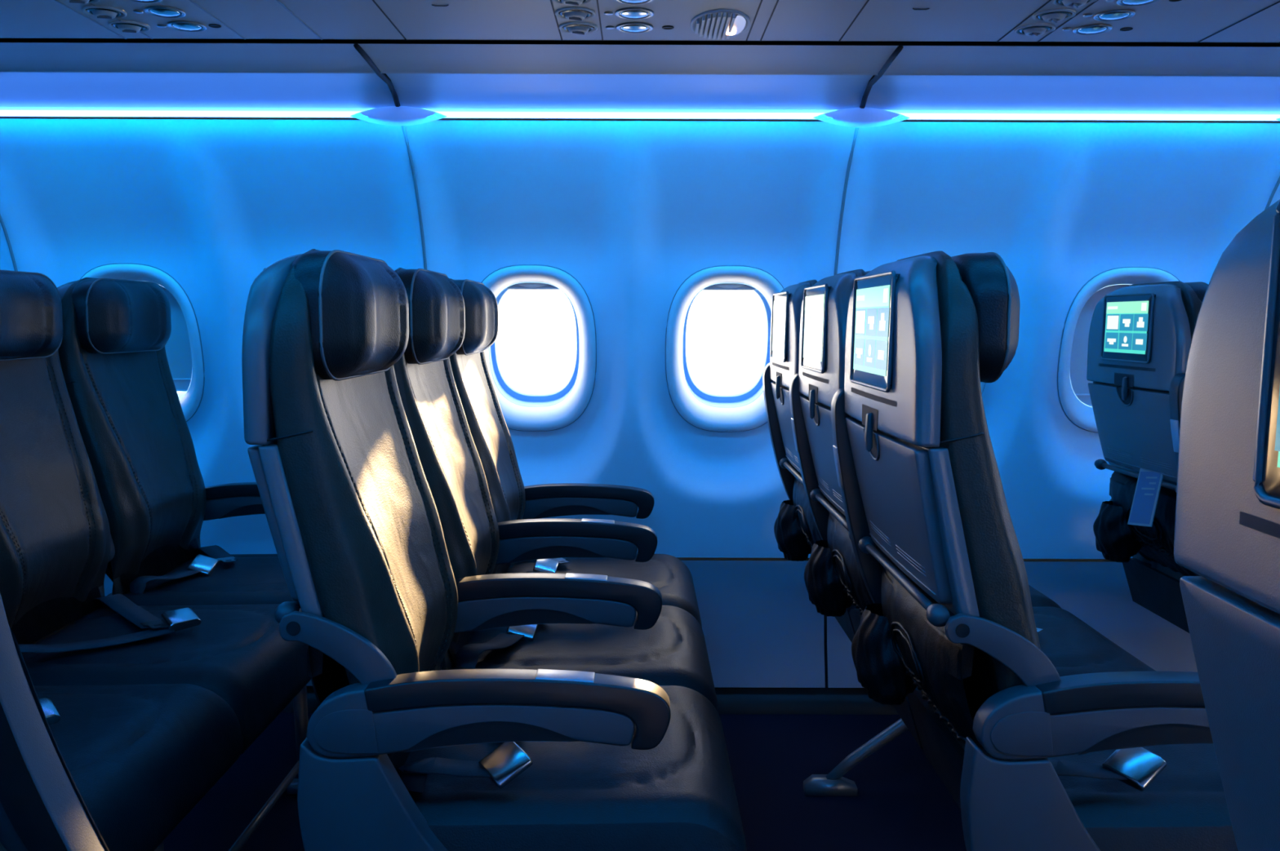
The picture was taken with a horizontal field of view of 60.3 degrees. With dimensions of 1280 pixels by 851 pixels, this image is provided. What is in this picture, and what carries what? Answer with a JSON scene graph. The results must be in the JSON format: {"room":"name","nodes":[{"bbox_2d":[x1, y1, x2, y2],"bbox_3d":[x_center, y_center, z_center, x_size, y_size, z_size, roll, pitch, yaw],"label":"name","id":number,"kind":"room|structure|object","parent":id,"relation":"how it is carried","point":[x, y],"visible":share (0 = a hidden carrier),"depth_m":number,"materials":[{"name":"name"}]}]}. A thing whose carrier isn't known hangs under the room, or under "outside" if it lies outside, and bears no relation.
{"room":"aircraft cabin","nodes":[
{"label":"aircraft cabin","id":0,"kind":"room"},
{"bbox_2d":[0,72,395,111],"bbox_3d":[-1.090,-0.746,2.448,1.059,0.056,0.185,0,5,0],"label":"cove","id":1,"kind":"object","parent":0,"point":[118,91],"visible":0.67,"depth_m":2.49,"materials":[{"name":"blue plastic"}]},
{"bbox_2d":[163,712,966,850],"bbox_3d":[-0.003,0.971,1.088,7.600,0.040,4.020,0,5,0],"label":"floor","id":2,"kind":"structure","parent":0,"point":[901,803],"depth_m":2.44,"materials":[{"name":"black carpet"}]},
{"bbox_2d":[0,593,109,850],"bbox_3d":[-0.281,0.463,0.523,0.840,1.076,0.528,0,5,0],"label":"seat","id":3,"kind":"object","parent":2,"relation":"on","point":[42,808],"visible":1,"depth_m":0.74,"materials":[{"name":"grey leather"}]},
{"bbox_2d":[34,684,243,850],"bbox_3d":[-0.974,0.329,1.564,0.628,1.139,0.528,0,5,0],"label":"seat","id":4,"kind":"object","parent":2,"relation":"on","point":[140,758],"visible":0.71,"depth_m":1.60,"materials":[{"name":"grey leather"}]},
{"bbox_2d":[0,270,311,850],"bbox_3d":[-0.974,0.235,2.065,0.628,1.047,0.528,0,5,0],"label":"seat","id":5,"kind":"object","parent":2,"relation":"on","point":[55,538],"visible":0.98,"depth_m":2.07,"materials":[{"name":"grey leather"}]},
{"bbox_2d":[21,604,311,754],"bbox_3d":[-0.909,0.465,2.097,0.496,0.156,0.486,0,5,0],"label":"seat cushion","id":6,"kind":"object","parent":5,"relation":"on","point":[237,653],"depth_m":1.99,"materials":[{"name":"black leather"}]},
{"bbox_2d":[57,277,308,794],"bbox_3d":[-0.974,0.231,2.586,0.628,1.139,0.550,0,5,0],"label":"seat","id":7,"kind":"object","parent":2,"relation":"on","point":[136,437],"visible":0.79,"depth_m":2.48,"materials":[{"name":"grey leather"}]},
{"bbox_2d":[107,554,293,605],"bbox_3d":[-0.908,0.416,2.603,0.496,0.156,0.486,0,5,0],"label":"seat cushion","id":8,"kind":"object","parent":7,"relation":"on","point":[237,579],"depth_m":2.46,"materials":[{"name":"black leather"}]},
{"bbox_2d":[241,248,746,850],"bbox_3d":[-0.174,0.332,1.564,0.628,1.139,0.528,0,5,0],"label":"seat","id":9,"kind":"object","parent":2,"relation":"on","point":[400,752],"visible":1,"depth_m":1.34,"materials":[{"name":"grey leather"}]},
{"bbox_2d":[404,685,746,850],"bbox_3d":[-0.109,0.516,1.592,0.496,0.156,0.486,0,5,0],"label":"seat cushion","id":10,"kind":"object","parent":9,"relation":"on","point":[678,794],"depth_m":1.38,"materials":[{"name":"black leather"}]},
{"bbox_2d":[393,267,719,715],"bbox_3d":[-0.174,0.238,2.065,0.628,1.047,0.528,0,5,0],"label":"seat","id":11,"kind":"object","parent":2,"relation":"on","point":[597,624],"visible":0.52,"depth_m":1.91,"materials":[{"name":"grey leather"}]},
{"bbox_2d":[440,605,719,715],"bbox_3d":[-0.109,0.468,2.097,0.496,0.156,0.486,0,5,0],"label":"seat cushion","id":12,"kind":"object","parent":11,"relation":"on","point":[673,651],"depth_m":1.98,"materials":[{"name":"black leather"}]},
{"bbox_2d":[449,278,702,628],"bbox_3d":[-0.174,0.234,2.586,0.628,1.139,0.550,0,5,0],"label":"seat","id":13,"kind":"object","parent":2,"relation":"on","point":[529,544],"visible":0.44,"depth_m":2.54,"materials":[{"name":"grey leather"}]},
{"bbox_2d":[506,554,702,628],"bbox_3d":[-0.108,0.419,2.603,0.496,0.156,0.486,0,5,0],"label":"seat cushion","id":14,"kind":"object","parent":13,"relation":"on","point":[673,580],"depth_m":2.61,"materials":[{"name":"black leather"}]},
{"bbox_2d":[762,280,1061,795],"bbox_3d":[0.626,0.237,2.586,0.628,1.139,0.550,0,5,0],"label":"seat","id":15,"kind":"object","parent":2,"relation":"on","point":[801,522],"visible":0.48,"depth_m":2.45,"materials":[{"name":"grey leather"}]},
{"bbox_2d":[785,447,799,470],"bbox_3d":[0.363,0.081,2.570,0.011,0.028,0.390,0,5,0],"label":"print","id":16,"kind":"object","parent":15,"relation":"on","point":[791,454],"depth_m":2.62,"materials":[{"name":"grey"}]},
{"bbox_2d":[835,585,1061,643],"bbox_3d":[0.692,0.422,2.603,0.496,0.156,0.486,0,5,0],"label":"seat cushion","id":17,"kind":"object","parent":15,"relation":"on","point":[1037,599],"depth_m":2.39,"materials":[{"name":"black leather"}]},
{"bbox_2d":[798,269,1156,748],"bbox_3d":[0.626,0.241,2.065,0.628,1.047,0.528,0,5,0],"label":"seat","id":18,"kind":"object","parent":2,"relation":"on","point":[837,575],"visible":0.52,"depth_m":1.98,"materials":[{"name":"grey leather"}]},
{"bbox_2d":[817,475,844,512],"bbox_3d":[0.362,0.130,2.065,0.011,0.028,0.390,0,5,0],"label":"print","id":19,"kind":"object","parent":18,"relation":"on","point":[828,488],"depth_m":2.08,"materials":[{"name":"grey"}]},
{"bbox_2d":[848,606,1156,748],"bbox_3d":[0.691,0.470,2.097,0.496,0.156,0.486,0,5,0],"label":"seat cushion","id":20,"kind":"object","parent":18,"relation":"on","point":[1073,646],"depth_m":1.99,"materials":[{"name":"black leather"}]},
{"bbox_2d":[844,251,1238,850],"bbox_3d":[0.626,0.335,1.564,0.628,1.139,0.528,0,5,0],"label":"seat","id":21,"kind":"object","parent":2,"relation":"on","point":[1032,757],"visible":0.98,"depth_m":1.33,"materials":[{"name":"grey leather"}]},
{"bbox_2d":[869,520,936,595],"bbox_3d":[0.362,0.178,1.559,0.011,0.028,0.390,0,5,0],"label":"print","id":22,"kind":"object","parent":21,"relation":"on","point":[922,572],"depth_m":1.50,"materials":[{"name":"grey"}]},
{"bbox_2d":[906,690,1238,850],"bbox_3d":[0.691,0.519,1.592,0.496,0.156,0.486,0,5,0],"label":"seat cushion","id":23,"kind":"object","parent":21,"relation":"on","point":[1184,808],"depth_m":1.39,"materials":[{"name":"black leather"}]},
{"bbox_2d":[1086,281,1208,633],"bbox_3d":[1.426,0.240,2.586,0.628,1.139,0.550,0,5,0],"label":"seat","id":24,"kind":"object","parent":2,"relation":"on","point":[1140,339],"visible":0.65,"depth_m":2.55,"materials":[{"name":"grey leather"}]},
{"bbox_2d":[1127,468,1163,527],"bbox_3d":[1.151,0.162,2.504,0.035,0.145,0.127,0,5,-2],"label":"card","id":25,"kind":"object","parent":24,"relation":"in","point":[1148,488],"visible":1,"depth_m":2.50,"materials":[{"name":"grey"}]},
{"bbox_2d":[1122,558,1189,633],"bbox_3d":[1.492,0.425,2.603,0.496,0.156,0.486,0,5,0],"label":"seat cushion","id":26,"kind":"object","parent":24,"relation":"on","point":[1153,585],"depth_m":2.67,"materials":[{"name":"black leather"}]},
{"bbox_2d":[1173,200,1279,850],"bbox_3d":[0.625,0.438,0.490,0.628,1.139,0.528,0,5,0],"label":"seat","id":27,"kind":"object","parent":2,"relation":"on","point":[1227,524],"visible":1,"depth_m":0.61,"materials":[{"name":"grey plastic"}]},
{"bbox_2d":[386,73,873,113],"bbox_3d":[-0.023,-0.742,2.448,1.059,0.056,0.185,0,5,0],"label":"cove","id":28,"kind":"object","parent":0,"point":[435,92],"visible":0.79,"depth_m":2.49,"materials":[{"name":"blue plastic"}]},
{"bbox_2d":[350,106,446,126],"bbox_3d":[-0.556,-0.713,2.527,0.224,0.045,0.022,0,5,0],"label":"cap","id":29,"kind":"object","parent":28,"relation":"attached to","point":[401,116],"visible":1,"depth_m":2.52,"materials":[{"name":"white"}]},
{"bbox_2d":[813,107,909,128],"bbox_3d":[0.510,-0.709,2.527,0.224,0.045,0.022,0,5,0],"label":"cap","id":30,"kind":"object","parent":28,"relation":"attached to","point":[859,117],"visible":1,"depth_m":2.52,"materials":[{"name":"white"}]},
{"bbox_2d":[0,119,1279,559],"bbox_3d":[-0.025,-0.180,2.831,5.328,1.108,0.415,0,5,0],"label":"wall","id":31,"kind":"structure","parent":0,"point":[630,210],"depth_m":2.83,"materials":[{"name":"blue plastic"}]},
{"bbox_2d":[0,213,17,271],"bbox_3d":[-1.625,-0.182,2.797,0.008,1.098,0.333,0,5,0],"label":"trim","id":32,"kind":"structure","parent":31,"relation":"attached to","point":[3,227],"depth_m":2.83,"materials":[{"name":"grey plastic"}]},
{"bbox_2d":[80,262,204,422],"bbox_3d":[-1.358,-0.246,3.055,0.568,0.785,0.283,0,5,0],"label":"window","id":33,"kind":"structure","parent":31,"relation":"in","point":[184,348],"depth_m":2.99,"materials":[{"name":"white plastic"}]},
{"bbox_2d":[160,285,191,390],"bbox_3d":[-1.358,-0.246,3.027,0.249,0.315,0.004,0,19,0],"label":"shade","id":34,"kind":"object","parent":31,"relation":"attached to","point":[178,350],"depth_m":3.04,"materials":[{"name":"plastic"}]},
{"bbox_2d":[0,110,359,118],"bbox_3d":[-1.090,-0.722,2.545,1.059,0.016,0.021,0,5,0],"label":"light","id":35,"kind":"object","parent":31,"relation":"attached to","point":[36,113],"visible":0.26,"depth_m":2.54,"materials":[{"name":"white plastic"}]},
{"bbox_2d":[401,125,426,270],"bbox_3d":[-0.558,-0.179,2.797,0.008,1.098,0.333,0,5,0],"label":"trim","id":36,"kind":"structure","parent":31,"relation":"attached to","point":[403,127],"depth_m":2.75,"materials":[{"name":"grey"}]},
{"bbox_2d":[506,283,557,288],"bbox_3d":[-0.291,-0.380,2.980,0.155,0.022,0.004,0,19,0],"label":"shade","id":37,"kind":"object","parent":31,"relation":"attached to","point":[515,286],"depth_m":2.98,"materials":[{"name":"white plastic"}]},
{"bbox_2d":[481,264,596,431],"bbox_3d":[-0.291,-0.242,3.055,0.568,0.785,0.283,0,5,0],"label":"window","id":38,"kind":"structure","parent":31,"relation":"in","point":[522,411],"depth_m":3.02,"materials":[{"name":"white plastic"}]},
{"bbox_2d":[435,111,823,119],"bbox_3d":[-0.023,-0.718,2.545,1.059,0.016,0.021,0,5,0],"label":"light","id":39,"kind":"object","parent":31,"relation":"attached to","point":[504,115],"visible":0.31,"depth_m":2.54,"materials":[{"name":"white plastic"}]},
{"bbox_2d":[280,557,1115,715],"bbox_3d":[-0.001,0.234,2.958,7.600,1.070,0.125,0,5,0],"label":"trim","id":40,"kind":"structure","parent":31,"relation":"attached to","point":[731,700],"depth_m":2.96,"materials":[{"name":"black"}]},
{"bbox_2d":[665,265,784,432],"bbox_3d":[0.242,-0.240,3.055,0.568,0.785,0.283,0,5,0],"label":"window","id":41,"kind":"structure","parent":31,"relation":"in","point":[743,411],"depth_m":3.02,"materials":[{"name":"white plastic"}]},
{"bbox_2d":[704,284,755,288],"bbox_3d":[0.243,-0.379,2.980,0.155,0.022,0.004,0,19,0],"label":"shade","id":42,"kind":"object","parent":41,"relation":"attached to","point":[713,286],"depth_m":2.98,"materials":[{"name":"white plastic"}]},
{"bbox_2d":[834,127,858,275],"bbox_3d":[0.509,-0.175,2.797,0.008,1.098,0.333,0,5,0],"label":"trim","id":43,"kind":"structure","parent":31,"relation":"attached to","point":[856,130],"depth_m":2.75,"materials":[{"name":"grey"}]},
{"bbox_2d":[980,382,985,393],"bbox_3d":[0.775,-0.238,3.055,0.568,0.785,0.283,0,5,0],"label":"window","id":44,"kind":"structure","parent":31,"relation":"in","point":[982,384],"depth_m":3.00,"materials":[{"name":"white plastic"}]},
{"bbox_2d":[899,113,1279,121],"bbox_3d":[1.044,-0.714,2.545,1.059,0.016,0.021,0,5,0],"label":"light","id":45,"kind":"object","parent":31,"relation":"attached to","point":[971,117],"visible":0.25,"depth_m":2.54,"materials":[{"name":"white plastic"}]},
{"bbox_2d":[1057,266,1180,433],"bbox_3d":[1.309,-0.237,3.055,0.568,0.785,0.283,0,5,0],"label":"window","id":46,"kind":"structure","parent":31,"relation":"in","point":[1073,394],"depth_m":2.99,"materials":[{"name":"white plastic"}]},
{"bbox_2d":[1069,284,1130,405],"bbox_3d":[1.309,-0.220,3.033,0.250,0.351,0.004,0,19,0],"label":"shade","id":47,"kind":"object","parent":46,"relation":"attached to","point":[1078,359],"depth_m":3.03,"materials":[{"name":"grey plastic"}]},
{"bbox_2d":[1264,176,1279,209],"bbox_3d":[1.575,-0.171,2.797,0.008,1.098,0.333,0,5,0],"label":"trim","id":48,"kind":"structure","parent":31,"relation":"attached to","point":[1277,183],"depth_m":2.74,"materials":[{"name":"grey"}]},
{"bbox_2d":[0,42,1279,76],"bbox_3d":[-0.023,-0.748,2.254,3.192,0.018,0.200,0,5,0],"label":"wall","id":49,"kind":"structure","parent":0,"point":[462,59],"depth_m":2.25,"materials":[{"name":"grey plastic"}]},
{"bbox_2d":[353,43,399,106],"bbox_3d":[-0.556,-0.739,2.347,0.012,0.059,0.375,0,5,0],"label":"trim","id":50,"kind":"structure","parent":49,"relation":"attached to","point":[357,46],"depth_m":2.33,"materials":[{"name":"black"}]},
{"bbox_2d":[0,38,1279,123],"bbox_3d":[0.002,-0.527,2.534,7.600,0.545,0.755,0,5,0],"label":"trim","id":51,"kind":"structure","parent":49,"relation":"attached to","point":[2,40],"depth_m":2.21,"materials":[{"name":"black"}]},
{"bbox_2d":[745,0,762,41],"bbox_3d":[0.206,-0.725,1.903,0.003,0.003,0.467,0,5,0],"label":"trim","id":52,"kind":"structure","parent":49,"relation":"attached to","point":[761,2],"depth_m":1.99,"materials":[{"name":"black plastic"}]},
{"bbox_2d":[760,0,778,41],"bbox_3d":[0.234,-0.725,1.903,0.003,0.003,0.467,0,5,0],"label":"trim","id":53,"kind":"structure","parent":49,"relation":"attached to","point":[776,3],"depth_m":1.98,"materials":[{"name":"black plastic"}]},
{"bbox_2d":[838,0,869,41],"bbox_3d":[0.386,-0.724,1.903,0.003,0.003,0.467,0,5,0],"label":"trim","id":54,"kind":"structure","parent":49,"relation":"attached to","point":[867,2],"depth_m":1.98,"materials":[{"name":"black plastic"}]},
{"bbox_2d":[859,44,902,108],"bbox_3d":[0.511,-0.736,2.347,0.012,0.059,0.375,0,5,0],"label":"trim","id":55,"kind":"structure","parent":49,"relation":"attached to","point":[899,49],"depth_m":2.34,"materials":[{"name":"black"}]},
{"bbox_2d":[996,0,1051,42],"bbox_3d":[0.693,-0.723,1.903,0.003,0.003,0.467,0,5,0],"label":"trim","id":56,"kind":"structure","parent":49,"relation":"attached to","point":[1049,1],"depth_m":1.98,"materials":[{"name":"black plastic"}]},
{"bbox_2d":[1036,0,1098,42],"bbox_3d":[0.771,-0.723,1.903,0.003,0.003,0.467,0,5,0],"label":"trim","id":57,"kind":"structure","parent":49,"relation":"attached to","point":[1092,3],"depth_m":1.98,"materials":[{"name":"black plastic"}]},
{"bbox_2d":[1196,0,1279,43],"bbox_3d":[1.081,-0.722,1.903,0.003,0.003,0.467,0,5,0],"label":"trim","id":58,"kind":"structure","parent":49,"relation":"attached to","point":[1279,1],"depth_m":1.97,"materials":[{"name":"black plastic"}]},
{"bbox_2d":[0,0,1279,42],"bbox_3d":[0.003,-0.730,1.897,7.600,0.010,0.477,0,5,0],"label":"ceiling","id":59,"kind":"structure","parent":0,"point":[880,20],"depth_m":1.99,"materials":[{"name":"grey plastic"}]},
{"bbox_2d":[53,0,126,39],"bbox_3d":[-0.998,-0.729,1.903,0.003,0.003,0.467,0,5,0],"label":"trim","id":60,"kind":"structure","parent":59,"relation":"attached to","point":[54,0],"depth_m":1.99,"materials":[{"name":"grey plastic"}]},
{"bbox_2d":[89,3,152,39],"bbox_3d":[-0.946,-0.729,1.903,0.003,0.003,0.467,0,5,0],"label":"trim","id":61,"kind":"structure","parent":59,"relation":"attached to","point":[90,3],"depth_m":2.09,"materials":[{"name":"grey plastic"}]},
{"bbox_2d":[64,0,221,33],"bbox_3d":[-0.879,-0.728,1.945,0.206,0.017,0.262,0,5,0],"label":"unit","id":62,"kind":"object","parent":59,"relation":"attached to","point":[99,11],"visible":1,"depth_m":1.95,"materials":[{"name":"white plastic"}]},
{"bbox_2d":[85,8,123,17],"bbox_3d":[-0.946,-0.729,1.945,0.060,0.003,0.060,0,5,0],"label":"air vent","id":63,"kind":"object","parent":62,"relation":"on","point":[97,12],"depth_m":1.93,"materials":[{"name":"black plastic"}]},
{"bbox_2d":[111,22,146,31],"bbox_3d":[-0.946,-0.738,2.039,0.060,0.003,0.060,0,5,0],"label":"air vent","id":64,"kind":"object","parent":62,"relation":"on","point":[119,26],"depth_m":2.03,"materials":[{"name":"black plastic"}]},
{"bbox_2d":[129,0,162,3],"bbox_3d":[-0.839,-0.721,1.850,0.068,0.004,0.068,4,6,32],"label":"light","id":65,"kind":"object","parent":62,"relation":"attached to","point":[139,1],"depth_m":1.87,"materials":[{"name":"silver metal"}]},
{"bbox_2d":[143,5,186,17],"bbox_3d":[-0.839,-0.730,1.944,0.068,0.004,0.068,-3,6,-32],"label":"light","id":66,"kind":"object","parent":62,"relation":"attached to","point":[156,11],"depth_m":1.93,"materials":[{"name":"silver metal"}]},
{"bbox_2d":[167,20,206,31],"bbox_3d":[-0.839,-0.739,2.039,0.068,0.004,0.068,-3,6,-32],"label":"light","id":67,"kind":"object","parent":62,"relation":"attached to","point":[187,26],"depth_m":2.03,"materials":[{"name":"silver metal"}]},
{"bbox_2d":[188,0,245,39],"bbox_3d":[-0.766,-0.728,1.903,0.003,0.003,0.467,0,5,0],"label":"trim","id":68,"kind":"structure","parent":59,"relation":"attached to","point":[194,3],"depth_m":1.99,"materials":[{"name":"grey plastic"}]},
{"bbox_2d":[275,0,322,39],"bbox_3d":[-0.618,-0.728,1.903,0.003,0.003,0.467,0,5,0],"label":"trim","id":69,"kind":"structure","parent":59,"relation":"attached to","point":[277,1],"depth_m":1.99,"materials":[{"name":"grey plastic"}]},
{"bbox_2d":[372,0,406,39],"bbox_3d":[-0.454,-0.727,1.903,0.003,0.003,0.467,0,5,0],"label":"trim","id":70,"kind":"structure","parent":59,"relation":"attached to","point":[374,2],"depth_m":1.99,"materials":[{"name":"black plastic"}]},
{"bbox_2d":[550,0,562,40],"bbox_3d":[-0.151,-0.726,1.903,0.003,0.003,0.467,0,5,0],"label":"trim","id":71,"kind":"structure","parent":59,"relation":"attached to","point":[552,5],"depth_m":1.99,"materials":[{"name":"black plastic"}]},
{"bbox_2d":[596,0,603,40],"bbox_3d":[-0.072,-0.726,1.903,0.003,0.003,0.467,0,5,0],"label":"trim","id":72,"kind":"structure","parent":59,"relation":"attached to","point":[597,0],"depth_m":1.99,"materials":[{"name":"black plastic"}]},
{"bbox_2d":[551,0,674,35],"bbox_3d":[-0.044,-0.725,1.945,0.213,0.017,0.262,0,5,0],"label":"unit","id":73,"kind":"object","parent":59,"relation":"attached to","point":[579,14],"visible":1,"depth_m":1.95,"materials":[{"name":"white plastic"}]},
{"bbox_2d":[558,9,592,17],"bbox_3d":[-0.114,-0.726,1.945,0.060,0.003,0.060,0,5,0],"label":"air vent","id":74,"kind":"object","parent":73,"relation":"on","point":[562,13],"depth_m":1.93,"materials":[{"name":"black plastic"}]},
{"bbox_2d":[562,24,594,31],"bbox_3d":[-0.114,-0.736,2.039,0.060,0.003,0.060,0,5,0],"label":"air vent","id":75,"kind":"object","parent":73,"relation":"on","point":[566,28],"depth_m":2.03,"materials":[{"name":"black plastic"}]},
{"bbox_2d":[614,0,653,4],"bbox_3d":[-0.010,-0.718,1.850,0.068,0.004,0.068,-3,6,-32],"label":"light","id":76,"kind":"object","parent":73,"relation":"attached to","point":[625,2],"depth_m":1.86,"materials":[{"name":"silver metal"}]},
{"bbox_2d":[615,7,653,19],"bbox_3d":[-0.010,-0.727,1.944,0.068,0.004,0.068,4,6,32],"label":"light","id":77,"kind":"object","parent":73,"relation":"attached to","point":[630,13],"depth_m":1.93,"materials":[{"name":"silver metal"}]},
{"bbox_2d":[616,22,653,33],"bbox_3d":[-0.010,-0.736,2.039,0.068,0.004,0.068,-3,6,-32],"label":"light","id":78,"kind":"object","parent":73,"relation":"attached to","point":[631,27],"depth_m":2.03,"materials":[{"name":"silver metal"}]},
{"bbox_2d":[690,9,750,39],"bbox_3d":[0.146,-0.729,2.011,0.109,0.012,0.182,0,5,0],"label":"air vent","id":79,"kind":"object","parent":59,"relation":"in","point":[717,24],"visible":1,"depth_m":1.99,"materials":[{"name":"white plastic"}]},
{"bbox_2d":[912,8,929,10],"bbox_3d":[0.487,-0.723,1.911,0.030,0.002,0.008,0,5,0],"label":"bin latch mark","id":80,"kind":"object","parent":59,"relation":"attached to","point":[913,8],"visible":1,"depth_m":1.91,"materials":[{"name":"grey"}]},
{"bbox_2d":[1014,0,1182,36],"bbox_3d":[0.804,-0.722,1.945,0.216,0.017,0.262,0,5,0],"label":"unit","id":81,"kind":"object","parent":59,"relation":"attached to","point":[1055,15],"visible":1,"depth_m":1.94,"materials":[{"name":"white plastic"}]},
{"bbox_2d":[1017,26,1052,33],"bbox_3d":[0.732,-0.733,2.039,0.060,0.003,0.060,0,5,0],"label":"air vent","id":82,"kind":"object","parent":81,"relation":"on","point":[1021,29],"depth_m":2.03,"materials":[{"name":"black plastic"}]},
{"bbox_2d":[1035,11,1072,20],"bbox_3d":[0.732,-0.724,1.945,0.060,0.003,0.060,0,5,0],"label":"air vent","id":83,"kind":"object","parent":81,"relation":"on","point":[1041,15],"depth_m":1.93,"materials":[{"name":"black plastic"}]},
{"bbox_2d":[1056,0,1092,4],"bbox_3d":[0.732,-0.714,1.850,0.060,0.003,0.060,0,5,0],"label":"air vent","id":84,"kind":"object","parent":81,"relation":"on","point":[1058,2],"depth_m":1.85,"materials":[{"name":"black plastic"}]},
{"bbox_2d":[1072,23,1111,35],"bbox_3d":[0.838,-0.733,2.039,0.068,0.004,0.068,4,6,32],"label":"light","id":85,"kind":"object","parent":81,"relation":"attached to","point":[1096,28],"depth_m":2.03,"materials":[{"name":"silver metal"}]},
{"bbox_2d":[1093,8,1135,21],"bbox_3d":[0.838,-0.724,1.944,0.068,0.004,0.068,4,6,32],"label":"light","id":86,"kind":"object","parent":81,"relation":"attached to","point":[1119,14],"depth_m":1.93,"materials":[{"name":"silver metal"}]},
{"bbox_2d":[1116,0,1159,6],"bbox_3d":[0.838,-0.715,1.850,0.068,0.004,0.068,4,6,32],"label":"light","id":87,"kind":"object","parent":81,"relation":"attached to","point":[1122,2],"depth_m":1.86,"materials":[{"name":"silver metal"}]},
{"bbox_2d":[103,560,1197,688],"bbox_3d":[-0.027,0.538,2.993,3.192,0.337,0.055,0,5,0],"label":"wall","id":88,"kind":"structure","parent":0,"point":[761,627],"depth_m":3.00,"materials":[{"name":"blue plastic"}]},
{"bbox_2d":[865,75,1279,114],"bbox_3d":[1.044,-0.739,2.448,1.059,0.056,0.185,0,5,0],"label":"cove","id":89,"kind":"object","parent":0,"point":[898,94],"visible":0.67,"depth_m":2.49,"materials":[{"name":"blue plastic"}]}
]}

